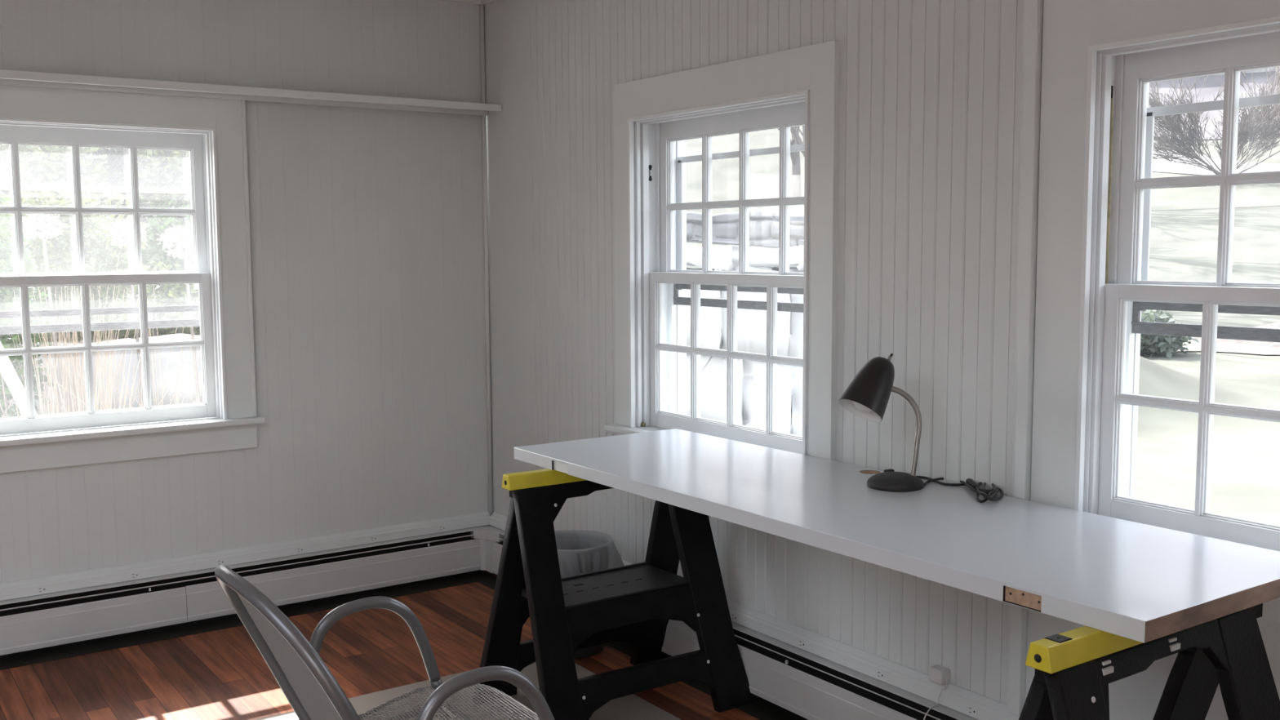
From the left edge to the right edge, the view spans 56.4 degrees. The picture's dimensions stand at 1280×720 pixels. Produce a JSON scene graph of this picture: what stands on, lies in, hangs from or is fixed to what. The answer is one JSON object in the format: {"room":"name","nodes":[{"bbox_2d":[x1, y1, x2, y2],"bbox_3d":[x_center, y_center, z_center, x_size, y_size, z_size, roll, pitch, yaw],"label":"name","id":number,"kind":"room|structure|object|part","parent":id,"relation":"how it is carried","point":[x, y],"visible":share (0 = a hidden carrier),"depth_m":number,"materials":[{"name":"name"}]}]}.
{"room":"home office","nodes":[
{"label":"home office","id":0,"kind":"room"},
{"bbox_2d":[0,0,492,655],"bbox_3d":[-2.814,-0.137,3.536,5.200,2.379,0.200,-4,7,-35],"label":"wall","id":1,"kind":"structure","parent":0,"point":[366,229],"depth_m":4.52,"materials":[{"name":"paint"}]},
{"bbox_2d":[0,84,265,473],"bbox_3d":[-1.933,-0.291,4.142,1.130,1.281,0.322,-4,7,-35],"label":"window","id":2,"kind":"structure","parent":1,"relation":"in","point":[213,131],"depth_m":4.21,"materials":[{"name":"paint"}]},
{"bbox_3d":[-1.974,-0.422,4.185,0.829,0.372,0.008,-4,7,-35],"label":"storm panel","id":3,"kind":"part","parent":2,"relation":"part of","materials":[{"name":"glass"}]},
{"bbox_3d":[-1.963,-0.141,4.198,0.845,0.078,0.014,-4,7,-35],"label":"storm panel","id":4,"kind":"part","parent":2,"relation":"part of","materials":[{"name":"metal"}]},
{"bbox_3d":[-1.944,-0.537,4.129,0.871,0.543,0.035,-4,7,-35],"label":"sash","id":5,"kind":"part","parent":2,"relation":"part of","materials":[{"name":"paint"}]},
{"bbox_3d":[-1.913,-0.030,4.138,0.871,0.529,0.035,-4,7,-35],"label":"sash","id":6,"kind":"part","parent":2,"relation":"part of","materials":[{"name":"paint"}]},
{"bbox_3d":[-1.883,-0.281,4.068,0.877,1.044,0.074,-4,7,-35],"label":"stop moulding","id":7,"kind":"part","parent":2,"relation":"part of","materials":[{"name":"paint"}]},
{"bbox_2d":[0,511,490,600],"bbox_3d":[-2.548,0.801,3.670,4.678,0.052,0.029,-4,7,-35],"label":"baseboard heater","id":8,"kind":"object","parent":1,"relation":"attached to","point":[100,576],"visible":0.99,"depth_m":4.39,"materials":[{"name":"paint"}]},
{"bbox_2d":[36,584,47,594],"bbox_3d":[-2.016,0.774,4.025,0.032,0.027,0.002,-4,7,-35],"label":"outlet","id":9,"kind":"object","parent":8,"relation":"attached to","point":[41,588],"depth_m":4.03,"materials":[{"name":"paint"}]},
{"bbox_2d":[129,570,139,579],"bbox_3d":[-1.774,0.756,4.194,0.032,0.027,0.002,-4,7,-35],"label":"outlet","id":10,"kind":"object","parent":8,"relation":"attached to","point":[134,575],"depth_m":4.19,"materials":[{"name":"paint"}]},
{"bbox_2d":[216,557,225,566],"bbox_3d":[-1.532,0.739,4.363,0.032,0.027,0.002,-4,7,-35],"label":"outlet","id":11,"kind":"object","parent":8,"relation":"attached to","point":[220,561],"depth_m":4.36,"materials":[{"name":"paint"}]},
{"bbox_2d":[295,546,304,554],"bbox_3d":[-1.290,0.721,4.531,0.032,0.027,0.002,-4,7,-35],"label":"outlet","id":12,"kind":"object","parent":8,"relation":"attached to","point":[299,549],"depth_m":4.53,"materials":[{"name":"paint"}]},
{"bbox_2d":[369,534,377,542],"bbox_3d":[-1.048,0.704,4.700,0.032,0.027,0.002,-4,7,-35],"label":"outlet","id":13,"kind":"object","parent":8,"relation":"attached to","point":[373,538],"depth_m":4.70,"materials":[{"name":"paint"}]},
{"bbox_2d":[438,524,445,532],"bbox_3d":[-0.807,0.686,4.869,0.032,0.027,0.002,-4,7,-35],"label":"outlet","id":14,"kind":"object","parent":8,"relation":"attached to","point":[442,528],"depth_m":4.87,"materials":[{"name":"paint"}]},
{"bbox_2d":[0,569,496,670],"bbox_3d":[-2.731,1.042,3.487,5.140,0.002,0.152,-4,7,-35],"label":"trim","id":15,"kind":"structure","parent":1,"relation":"attached to","point":[128,639],"depth_m":4.29,"materials":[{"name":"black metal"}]},
{"bbox_2d":[0,69,502,115],"bbox_3d":[-2.310,-0.880,3.609,4.198,0.034,0.148,-4,7,-35],"label":"wall ledge","id":16,"kind":"object","parent":1,"relation":"attached to","point":[12,77],"visible":1,"depth_m":4.19,"materials":[{"name":"paint"}]},
{"bbox_2d":[0,524,505,654],"bbox_3d":[-2.456,0.913,3.656,4.600,0.180,0.174,-4,7,-35],"label":"baseboard heater","id":17,"kind":"object","parent":1,"relation":"attached to","point":[51,619],"visible":0.84,"depth_m":4.33,"materials":[{"name":"metal"}]},
{"bbox_2d":[0,527,474,604],"bbox_3d":[-2.533,0.832,3.667,4.496,0.009,0.055,-4,7,-35],"label":"hood","id":18,"kind":"object","parent":17,"relation":"attached to","point":[98,588],"depth_m":4.40,"materials":[{"name":"metal"}]},
{"bbox_2d":[480,4,493,513],"bbox_3d":[-0.632,-0.403,4.911,0.018,2.099,0.018,-4,7,-35],"label":"trim","id":19,"kind":"structure","parent":1,"relation":"attached to","point":[482,6],"depth_m":4.91,"materials":[{"name":"paint"}]},
{"bbox_2d":[0,570,759,719],"bbox_3d":[-0.856,1.342,0.882,5.600,0.120,7.000,-4,7,-35],"label":"floor","id":20,"kind":"structure","parent":0,"point":[220,674],"depth_m":3.85,"materials":[{"name":"brown wood"}]},
{"bbox_2d":[256,662,681,719],"bbox_3d":[-0.754,1.130,2.435,2.565,0.003,2.048,-4,7,-35],"label":"floor mat","id":21,"kind":"object","parent":20,"relation":"on","point":[630,707],"visible":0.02,"depth_m":3.53,"materials":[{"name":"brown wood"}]},
{"bbox_2d":[214,564,555,719],"bbox_3d":[-0.396,0.738,2.123,0.630,0.832,0.571,-5,7,-41],"label":"armchair","id":22,"kind":"object","parent":21,"relation":"on","point":[309,686],"visible":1,"depth_m":2.11,"materials":[{"name":"silver metal"}]},
{"bbox_3d":[-0.576,0.549,2.011,0.236,0.431,0.450,-4,7,-35],"label":"frame","id":23,"kind":"part","parent":22,"relation":"part of","materials":[{"name":"silver metal"}]},
{"bbox_3d":[-0.532,0.567,2.340,0.318,0.208,0.051,-6,8,-44],"label":"armrest","id":24,"kind":"part","parent":22,"relation":"part of","materials":[{"name":"silver metal"}]},
{"bbox_3d":[-0.379,0.729,2.166,0.296,0.016,0.506,-4,7,-35],"label":"seat frame","id":25,"kind":"part","parent":22,"relation":"part of","materials":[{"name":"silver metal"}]},
{"bbox_3d":[-0.388,0.882,2.501,0.112,0.474,0.030,-6,8,-43],"label":"leg","id":26,"kind":"part","parent":22,"relation":"part of","materials":[{"name":"silver metal"}]},
{"bbox_3d":[-0.329,0.710,2.200,0.414,0.038,0.538,-4,7,-35],"label":"seat","id":27,"kind":"part","parent":22,"relation":"part of","materials":[{"name":"silver metal"}]},
{"bbox_3d":[-0.255,0.603,1.946,0.318,0.208,0.051,-3,6,-26],"label":"armrest","id":28,"kind":"part","parent":22,"relation":"part of","materials":[{"name":"silver metal"}]},
{"bbox_2d":[472,468,759,719],"bbox_3d":[-0.073,0.657,3.528,0.739,0.728,0.497,-4,7,-35],"label":"sawhorse","id":29,"kind":"object","parent":21,"relation":"on","point":[633,604],"visible":0.79,"depth_m":3.45,"materials":[{"name":"black plastic"}]},
{"bbox_3d":[-0.376,0.685,3.469,0.137,0.688,0.250,-4,7,-35],"label":"leg","id":30,"kind":"part","parent":29,"relation":"part of","materials":[{"name":"black plastic"}]},
{"bbox_3d":[-0.249,0.704,3.258,0.137,0.688,0.250,-4,7,-35],"label":"leg","id":31,"kind":"part","parent":29,"relation":"part of","materials":[{"name":"black plastic"}]},
{"bbox_3d":[-0.195,0.893,3.708,0.477,0.125,0.062,-4,7,-35],"label":"rail","id":32,"kind":"part","parent":29,"relation":"part of","materials":[{"name":"black plastic"}]},
{"bbox_2d":[520,561,688,608],"bbox_3d":[-0.096,0.668,3.513,0.460,0.026,0.253,-4,7,-35],"label":"shelf","id":33,"kind":"object","parent":29,"relation":"attached to","point":[641,584],"depth_m":3.49,"materials":[{"name":"black plastic"}]},
{"bbox_3d":[0.017,0.924,3.373,0.473,0.125,0.062,-4,7,-35],"label":"rail","id":34,"kind":"part","parent":29,"relation":"part of","materials":[{"name":"black plastic"}]},
{"bbox_3d":[0.086,0.651,3.791,0.178,0.688,0.250,-4,7,-35],"label":"leg","id":35,"kind":"part","parent":29,"relation":"part of","materials":[{"name":"black plastic"}]},
{"bbox_3d":[0.211,0.671,3.578,0.182,0.688,0.250,-4,7,-35],"label":"leg","id":36,"kind":"part","parent":29,"relation":"part of","materials":[{"name":"black plastic"}]},
{"bbox_2d":[513,428,1279,643],"bbox_3d":[0.456,0.334,2.875,0.600,0.035,2.032,-4,7,-35],"label":"tabletop","id":37,"kind":"object","parent":29,"relation":"on","point":[1137,581],"visible":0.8,"depth_m":2.46,"materials":[{"name":"paint"}]},
{"bbox_2d":[839,353,1003,502],"bbox_3d":[0.696,0.150,2.882,0.377,0.328,0.296,3,7,33],"label":"desk lamp","id":38,"kind":"object","parent":37,"relation":"on","point":[867,396],"visible":0.98,"depth_m":2.87,"materials":[{"name":"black metal"}]},
{"bbox_3d":[0.553,0.072,2.879,0.088,0.106,0.060,-4,7,-35],"label":"bulb","id":39,"kind":"part","parent":38,"relation":"part of","materials":[{"name":"white glass"}]},
{"bbox_3d":[0.549,0.072,2.877,0.143,0.157,0.112,-4,7,-35],"label":"lamp shade","id":40,"kind":"part","parent":38,"relation":"part of","materials":[{"name":"black metal"}]},
{"bbox_2d":[887,353,893,360],"bbox_3d":[0.607,-0.006,2.899,0.018,0.020,0.009,-4,7,-35],"label":"switch","id":41,"kind":"object","parent":38,"relation":"attached to","point":[890,357],"depth_m":2.90,"materials":[{"name":"black rubber"}]},
{"bbox_3d":[0.788,0.299,2.924,0.186,0.022,0.401,-3,6,-24],"label":"power cord","id":42,"kind":"part","parent":38,"relation":"part of","materials":[{"name":"black rubber"}]},
{"bbox_2d":[554,529,624,658],"bbox_3d":[-0.234,0.788,4.030,0.375,0.374,0.358,-4,7,-35],"label":"waste bin","id":43,"kind":"object","parent":20,"relation":"on","point":[579,551],"visible":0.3,"depth_m":3.94,"materials":[{"name":"plastic"}]},
{"bbox_2d":[1018,603,1279,719],"bbox_3d":[0.908,0.788,2.104,0.714,0.729,0.497,-4,7,-35],"label":"sawhorse","id":44,"kind":"object","parent":20,"relation":"on","point":[1074,668],"visible":0.79,"depth_m":2.08,"materials":[{"name":"black plastic"}]},
{"bbox_3d":[0.623,0.815,2.058,0.137,0.688,0.250,-4,7,-35],"label":"leg","id":45,"kind":"part","parent":44,"relation":"part of","materials":[{"name":"black plastic"}]},
{"bbox_3d":[0.743,0.835,1.841,0.137,0.688,0.250,-4,7,-35],"label":"leg","id":46,"kind":"part","parent":44,"relation":"part of","materials":[{"name":"black plastic"}]},
{"bbox_3d":[1.044,0.784,2.351,0.210,0.688,0.250,-4,7,-35],"label":"leg","id":47,"kind":"part","parent":44,"relation":"part of","materials":[{"name":"black plastic"}]},
{"bbox_3d":[1.161,0.805,2.133,0.192,0.688,0.250,-4,7,-35],"label":"leg","id":48,"kind":"part","parent":44,"relation":"part of","materials":[{"name":"black plastic"}]},
{"bbox_2d":[484,0,1279,719],"bbox_3d":[1.348,-0.042,2.306,0.200,2.379,6.600,-4,7,-35],"label":"wall","id":49,"kind":"structure","parent":0,"point":[930,91],"depth_m":3.21,"materials":[{"name":"paint"}]},
{"bbox_2d":[440,0,497,4],"bbox_3d":[-0.869,-1.038,0.653,5.200,0.016,6.600,-4,7,-35],"label":"trim","id":50,"kind":"structure","parent":49,"relation":"attached to","point":[468,2],"depth_m":4.77,"materials":[{"name":"paint"}]},
{"bbox_2d":[477,577,808,719],"bbox_3d":[1.255,1.138,2.256,0.150,0.002,6.448,-4,7,-35],"label":"trim","id":51,"kind":"structure","parent":49,"relation":"attached to","point":[763,709],"depth_m":3.52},
{"bbox_2d":[604,40,839,461],"bbox_3d":[0.317,-0.266,3.759,0.322,1.280,1.103,-4,7,-35],"label":"window","id":52,"kind":"structure","parent":49,"relation":"in","point":[655,117],"depth_m":3.77,"materials":[{"name":"paint"}]},
{"bbox_3d":[0.376,-0.268,3.804,0.034,1.045,0.877,-4,7,-35],"label":"storm frame","id":53,"kind":"part","parent":52,"relation":"part of","materials":[{"name":"metal"}]},
{"bbox_3d":[0.242,-0.259,3.711,0.074,1.044,0.877,-4,7,-35],"label":"stop moulding","id":54,"kind":"part","parent":52,"relation":"part of","materials":[{"name":"paint"}]},
{"bbox_3d":[0.289,-0.006,3.767,0.035,0.529,0.871,-4,7,-35],"label":"sash","id":55,"kind":"part","parent":52,"relation":"part of","materials":[{"name":"paint"}]},
{"bbox_3d":[0.326,-0.513,3.746,0.035,0.543,0.871,-4,7,-35],"label":"sash","id":56,"kind":"part","parent":52,"relation":"part of","materials":[{"name":"paint"}]},
{"bbox_3d":[0.358,-0.200,3.798,0.014,0.078,0.845,-4,7,-35],"label":"storm panel","id":57,"kind":"part","parent":52,"relation":"part of","materials":[{"name":"metal"}]},
{"bbox_3d":[0.371,-0.438,3.785,0.008,0.455,0.829,-4,7,-35],"label":"storm panel","id":58,"kind":"part","parent":52,"relation":"part of","materials":[{"name":"glass"}]},
{"bbox_2d":[489,511,1020,719],"bbox_3d":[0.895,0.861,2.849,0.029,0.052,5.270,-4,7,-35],"label":"baseboard heater","id":59,"kind":"object","parent":49,"relation":"attached to","point":[970,703],"visible":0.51,"depth_m":3.23,"materials":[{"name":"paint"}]},
{"bbox_2d":[730,611,737,622],"bbox_3d":[0.291,0.794,3.684,0.002,0.027,0.032,-4,7,-35],"label":"outlet","id":60,"kind":"object","parent":59,"relation":"attached to","point":[734,615],"depth_m":3.68,"materials":[{"name":"paint"}]},
{"bbox_2d":[798,638,805,649],"bbox_3d":[0.466,0.817,3.435,0.002,0.027,0.032,-4,7,-35],"label":"outlet","id":61,"kind":"object","parent":59,"relation":"attached to","point":[802,642],"depth_m":3.43,"materials":[{"name":"paint"}]},
{"bbox_2d":[875,667,884,681],"bbox_3d":[0.642,0.840,3.186,0.002,0.027,0.032,-4,7,-35],"label":"outlet","id":62,"kind":"object","parent":59,"relation":"attached to","point":[880,672],"depth_m":3.19,"materials":[{"name":"paint"}]},
{"bbox_2d":[966,703,977,718],"bbox_3d":[0.817,0.863,2.937,0.002,0.027,0.032,-4,7,-35],"label":"outlet","id":63,"kind":"object","parent":59,"relation":"attached to","point":[971,708],"depth_m":2.94,"materials":[{"name":"paint"}]},
{"bbox_2d":[923,664,950,719],"bbox_3d":[0.739,0.865,3.012,0.097,0.165,0.058,-4,7,-35],"label":"junction box","id":64,"kind":"object","parent":49,"relation":"attached to","point":[939,674],"visible":1,"depth_m":3.02,"materials":[{"name":"white plastic"}]},
{"bbox_2d":[1006,0,1043,715],"bbox_3d":[0.889,0.012,2.774,0.024,1.666,0.049,-4,7,-35],"label":"trim","id":65,"kind":"structure","parent":49,"relation":"attached to","point":[1033,17],"depth_m":2.75,"materials":[{"name":"paint"}]},
{"bbox_2d":[1030,0,1279,623],"bbox_3d":[1.312,-0.136,2.346,0.322,1.280,1.144,-4,7,-35],"label":"window","id":66,"kind":"structure","parent":49,"relation":"in","point":[1101,58],"depth_m":2.63,"materials":[{"name":"paint"}]},
{"bbox_3d":[1.041,-0.383,2.652,0.018,0.445,0.014,-4,7,-35],"label":"sash cord","id":67,"kind":"part","parent":66,"relation":"part of","materials":[{"name":"fabric"}]},
{"bbox_3d":[1.377,-0.137,2.382,0.034,1.045,0.877,-4,7,-35],"label":"storm frame","id":68,"kind":"part","parent":66,"relation":"part of","materials":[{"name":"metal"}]},
{"bbox_3d":[1.249,-0.128,2.292,0.062,1.044,0.877,-4,7,-35],"label":"stop moulding","id":69,"kind":"part","parent":66,"relation":"part of","materials":[{"name":"paint"}]},
{"bbox_3d":[1.291,0.125,2.345,0.035,0.529,0.871,-4,7,-35],"label":"sash","id":70,"kind":"part","parent":66,"relation":"part of","materials":[{"name":"paint"}]},
{"bbox_3d":[1.327,-0.382,2.324,0.035,0.543,0.871,-4,7,-35],"label":"sash","id":71,"kind":"part","parent":66,"relation":"part of","materials":[{"name":"paint"}]},
{"bbox_3d":[1.360,-0.069,2.376,0.014,0.078,0.845,-4,7,-35],"label":"storm panel","id":72,"kind":"part","parent":66,"relation":"part of","materials":[{"name":"metal"}]},
{"bbox_3d":[1.372,-0.307,2.363,0.008,0.455,0.829,-4,7,-35],"label":"storm panel","id":73,"kind":"part","parent":66,"relation":"part of","materials":[{"name":"glass"}]},
{"label":"outside","id":74,"kind":"structure","parent":0,"visible":0},
{"bbox_2d":[686,125,1279,524],"bbox_3d":[8.220,-27.887,33.155,170.000,52.976,180.000,-4,7,-35],"label":"lawn","id":75,"kind":"structure","parent":74,"point":[1245,483],"depth_m":19.21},
{"bbox_2d":[0,341,37,416],"bbox_3d":[-2.410,0.486,4.982,0.768,1.843,0.070,-4,7,-35],"label":"metal pole","id":76,"kind":"object","parent":75,"relation":"on","point":[7,371],"visible":0.02,"depth_m":4.83,"materials":[{"name":"metal"}]},
{"bbox_2d":[0,157,55,417],"bbox_3d":[-3.007,0.196,5.686,1.070,2.396,1.091,1,6,9],"label":"leafy shrub","id":77,"kind":"object","parent":75,"relation":"on","point":[8,264],"visible":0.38,"depth_m":5.70,"materials":[{"name":"green plant"}]},
{"bbox_2d":[22,213,65,413],"bbox_3d":[-2.750,0.330,5.593,0.190,2.063,0.182,-4,7,-35],"label":"hydrangea","id":78,"kind":"object","parent":75,"relation":"on","point":[42,226],"visible":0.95,"depth_m":5.49,"materials":[{"name":"leaf"},{"name":"white flower petals"}]},
{"bbox_3d":[-2.719,0.366,5.625,0.094,1.985,0.035,-4,7,-35],"label":"stem","id":79,"kind":"part","parent":78,"relation":"part of","materials":[{"name":"grey plant"}]},
{"bbox_2d":[0,143,128,259],"bbox_3d":[-4.365,-1.288,8.598,1.224,1.282,1.306,1,6,11],"label":"tree","id":80,"kind":"object","parent":75,"relation":"on","point":[50,166],"visible":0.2,"depth_m":8.39,"materials":[{"name":"green plant"}]},
{"bbox_2d":[0,267,141,416],"bbox_3d":[-2.760,0.440,5.791,0.668,1.767,0.595,-4,7,-35],"label":"dry grass","id":81,"kind":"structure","parent":75,"relation":"on","point":[77,402],"depth_m":5.71,"materials":[{"name":"beige plant"}]},
{"bbox_2d":[0,180,199,346],"bbox_3d":[-9.805,-2.205,15.839,6.650,5.148,23.600,-4,7,-35],"label":"bank","id":82,"kind":"object","parent":75,"relation":"on","point":[56,261],"depth_m":8.41,"materials":[{"name":"green plant"}]},
{"bbox_2d":[0,177,148,336],"bbox_3d":[-3.236,0.047,6.721,0.742,2.142,0.931,4,7,37],"label":"leafy shrub","id":83,"kind":"object","parent":82,"relation":"on","point":[104,263],"visible":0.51,"depth_m":6.65,"materials":[{"name":"green plant"}]},
{"bbox_2d":[3,146,190,220],"bbox_3d":[-5.507,-1.952,9.321,3.851,2.319,4.206,5,7,41],"label":"bare shrub","id":84,"kind":"object","parent":82,"relation":"on","point":[118,162],"visible":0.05,"depth_m":9.33,"materials":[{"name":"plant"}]},
{"bbox_2d":[11,258,199,346],"bbox_3d":[-3.289,-0.168,7.750,1.626,0.979,0.818,-4,7,-35],"label":"leafy shrub","id":85,"kind":"object","parent":82,"relation":"on","point":[166,336],"visible":0.19,"depth_m":7.72,"materials":[{"name":"green plant"}]},
{"bbox_2d":[57,150,190,221],"bbox_3d":[-4.136,-2.066,10.729,3.331,2.180,2.872,5,8,45],"label":"bare shrub","id":86,"kind":"object","parent":82,"relation":"on","point":[159,153],"visible":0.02,"depth_m":10.10,"materials":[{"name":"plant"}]},
{"bbox_2d":[99,148,191,250],"bbox_3d":[-3.765,-1.408,9.544,1.345,1.246,1.162,3,6,29],"label":"leafy shrub","id":87,"kind":"object","parent":82,"relation":"on","point":[150,202],"visible":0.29,"depth_m":9.18,"materials":[{"name":"green plant"}]},
{"bbox_2d":[121,200,198,315],"bbox_3d":[-3.183,-0.711,8.522,1.065,0.898,0.995,5,7,43],"label":"leafy shrub","id":88,"kind":"object","parent":82,"relation":"on","point":[153,251],"visible":0.12,"depth_m":8.33,"materials":[{"name":"green plant"}]},
{"bbox_2d":[0,337,203,415],"bbox_3d":[-2.947,0.545,7.196,4.149,1.377,0.533,-4,7,-35],"label":"wall","id":89,"kind":"structure","parent":75,"relation":"on","point":[164,353],"depth_m":6.94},
{"bbox_2d":[3,252,201,414],"bbox_3d":[-2.595,0.355,6.282,1.972,1.839,1.239,-4,7,-35],"label":"dry grass","id":90,"kind":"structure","parent":75,"relation":"on","point":[117,388],"depth_m":6.24,"materials":[{"name":"beige plant"}]},
{"bbox_2d":[107,217,146,407],"bbox_3d":[-2.644,0.278,6.267,0.191,2.034,0.183,-4,7,-35],"label":"hydrangea","id":91,"kind":"object","parent":75,"relation":"on","point":[122,234],"visible":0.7,"depth_m":6.16,"materials":[{"name":"grey plant"}]},
{"bbox_3d":[-2.621,0.315,6.302,0.094,1.953,0.035,-4,7,-35],"label":"stem","id":92,"kind":"part","parent":91,"relation":"part of","materials":[{"name":"grey plant"}]},
{"bbox_2d":[53,285,202,408],"bbox_3d":[-2.049,0.411,6.283,1.948,1.718,0.857,-4,7,-35],"label":"dry grass","id":93,"kind":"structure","parent":75,"relation":"on","point":[176,395],"depth_m":6.11,"materials":[{"name":"beige plant"}]},
{"bbox_2d":[155,223,199,402],"bbox_3d":[-2.195,0.333,5.851,0.264,1.997,0.246,-4,7,-35],"label":"hydrangea","id":94,"kind":"object","parent":75,"relation":"on","point":[182,250],"visible":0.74,"depth_m":5.75,"materials":[{"name":"grey plant"}]},
{"bbox_3d":[-2.170,0.374,5.889,0.094,1.907,0.035,-4,7,-35],"label":"stem","id":95,"kind":"part","parent":94,"relation":"part of","materials":[{"name":"grey plant"}]},
{"bbox_2d":[686,265,804,435],"bbox_3d":[0.136,0.312,7.760,0.658,1.889,2.998,-4,7,-35],"label":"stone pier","id":96,"kind":"structure","parent":75,"relation":"on","point":[751,323],"depth_m":6.64,"materials":[{"name":"stone"}]},
{"bbox_2d":[686,244,804,271],"bbox_3d":[0.104,-0.656,7.570,0.713,0.150,3.103,-4,7,-35],"label":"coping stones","id":97,"kind":"object","parent":96,"relation":"on","point":[760,256],"visible":0.27,"depth_m":6.63,"materials":[{"name":"stone"}]},
{"bbox_2d":[686,210,804,247],"bbox_3d":[0.962,-1.308,13.569,5.006,0.795,0.555,0,6,5],"label":"wall","id":98,"kind":"structure","parent":75,"relation":"on","point":[763,227],"depth_m":13.37,"materials":[{"name":"white"}]},
{"bbox_2d":[777,126,801,197],"bbox_3d":[4.541,-10.805,42.786,4.193,10.447,7.844,-3,6,-24],"label":"bare tree","id":99,"kind":"object","parent":75,"relation":"on","point":[795,156],"visible":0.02,"depth_m":43.34,"materials":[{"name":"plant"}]},
{"bbox_2d":[790,125,804,157],"bbox_3d":[4.862,-7.673,29.926,7.341,11.712,8.497,-2,6,-21],"label":"bare tree","id":100,"kind":"object","parent":75,"relation":"on","point":[795,134],"visible":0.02,"depth_m":31.57,"materials":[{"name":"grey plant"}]},
{"bbox_2d":[1148,66,1279,174],"bbox_3d":[20.657,-8.766,41.100,7.088,4.919,6.373,1,6,11],"label":"bare shrub","id":101,"kind":"object","parent":75,"relation":"on","point":[1269,126],"visible":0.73,"depth_m":41.97,"materials":[{"name":"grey plant"}]},
{"bbox_2d":[1148,71,1279,139],"bbox_3d":[43.031,-34.335,73.632,66.000,46.928,147.000,-4,7,-35],"label":"wooded hillside","id":102,"kind":"structure","parent":75,"relation":"on","point":[1211,88],"depth_m":53.15,"materials":[{"name":"plant"}]},
{"bbox_2d":[1152,149,1279,175],"bbox_3d":[24.618,-7.083,35.857,4.315,4.952,39.123,-3,6,-23],"label":"gravel path","id":103,"kind":"structure","parent":75,"relation":"on","point":[1158,165],"depth_m":44.60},
{"bbox_2d":[1177,321,1279,355],"bbox_3d":[13.544,-0.240,17.177,24.201,0.723,4.767,5,7,42],"label":"mulch bed","id":104,"kind":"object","parent":75,"relation":"on","point":[1264,348],"visible":0.12,"depth_m":20.48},
{"bbox_2d":[1141,309,1176,323],"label":"plant","id":105,"kind":"object","parent":104,"relation":"on","point":[1153,316],"depth_m":19.41,"materials":[{"name":"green plant"}]},
{"bbox_2d":[1139,333,1199,358],"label":"plant","id":106,"kind":"object","parent":104,"relation":"on","point":[1168,346],"depth_m":19.36,"materials":[{"name":"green plant"}]},
{"bbox_2d":[1200,66,1279,76],"bbox_3d":[26.956,-14.124,54.997,18.000,2.954,1.136,3,6,28],"label":"wall","id":107,"kind":"structure","parent":75,"relation":"on","point":[1268,68],"depth_m":54.15,"materials":[{"name":"white"}]}
]}

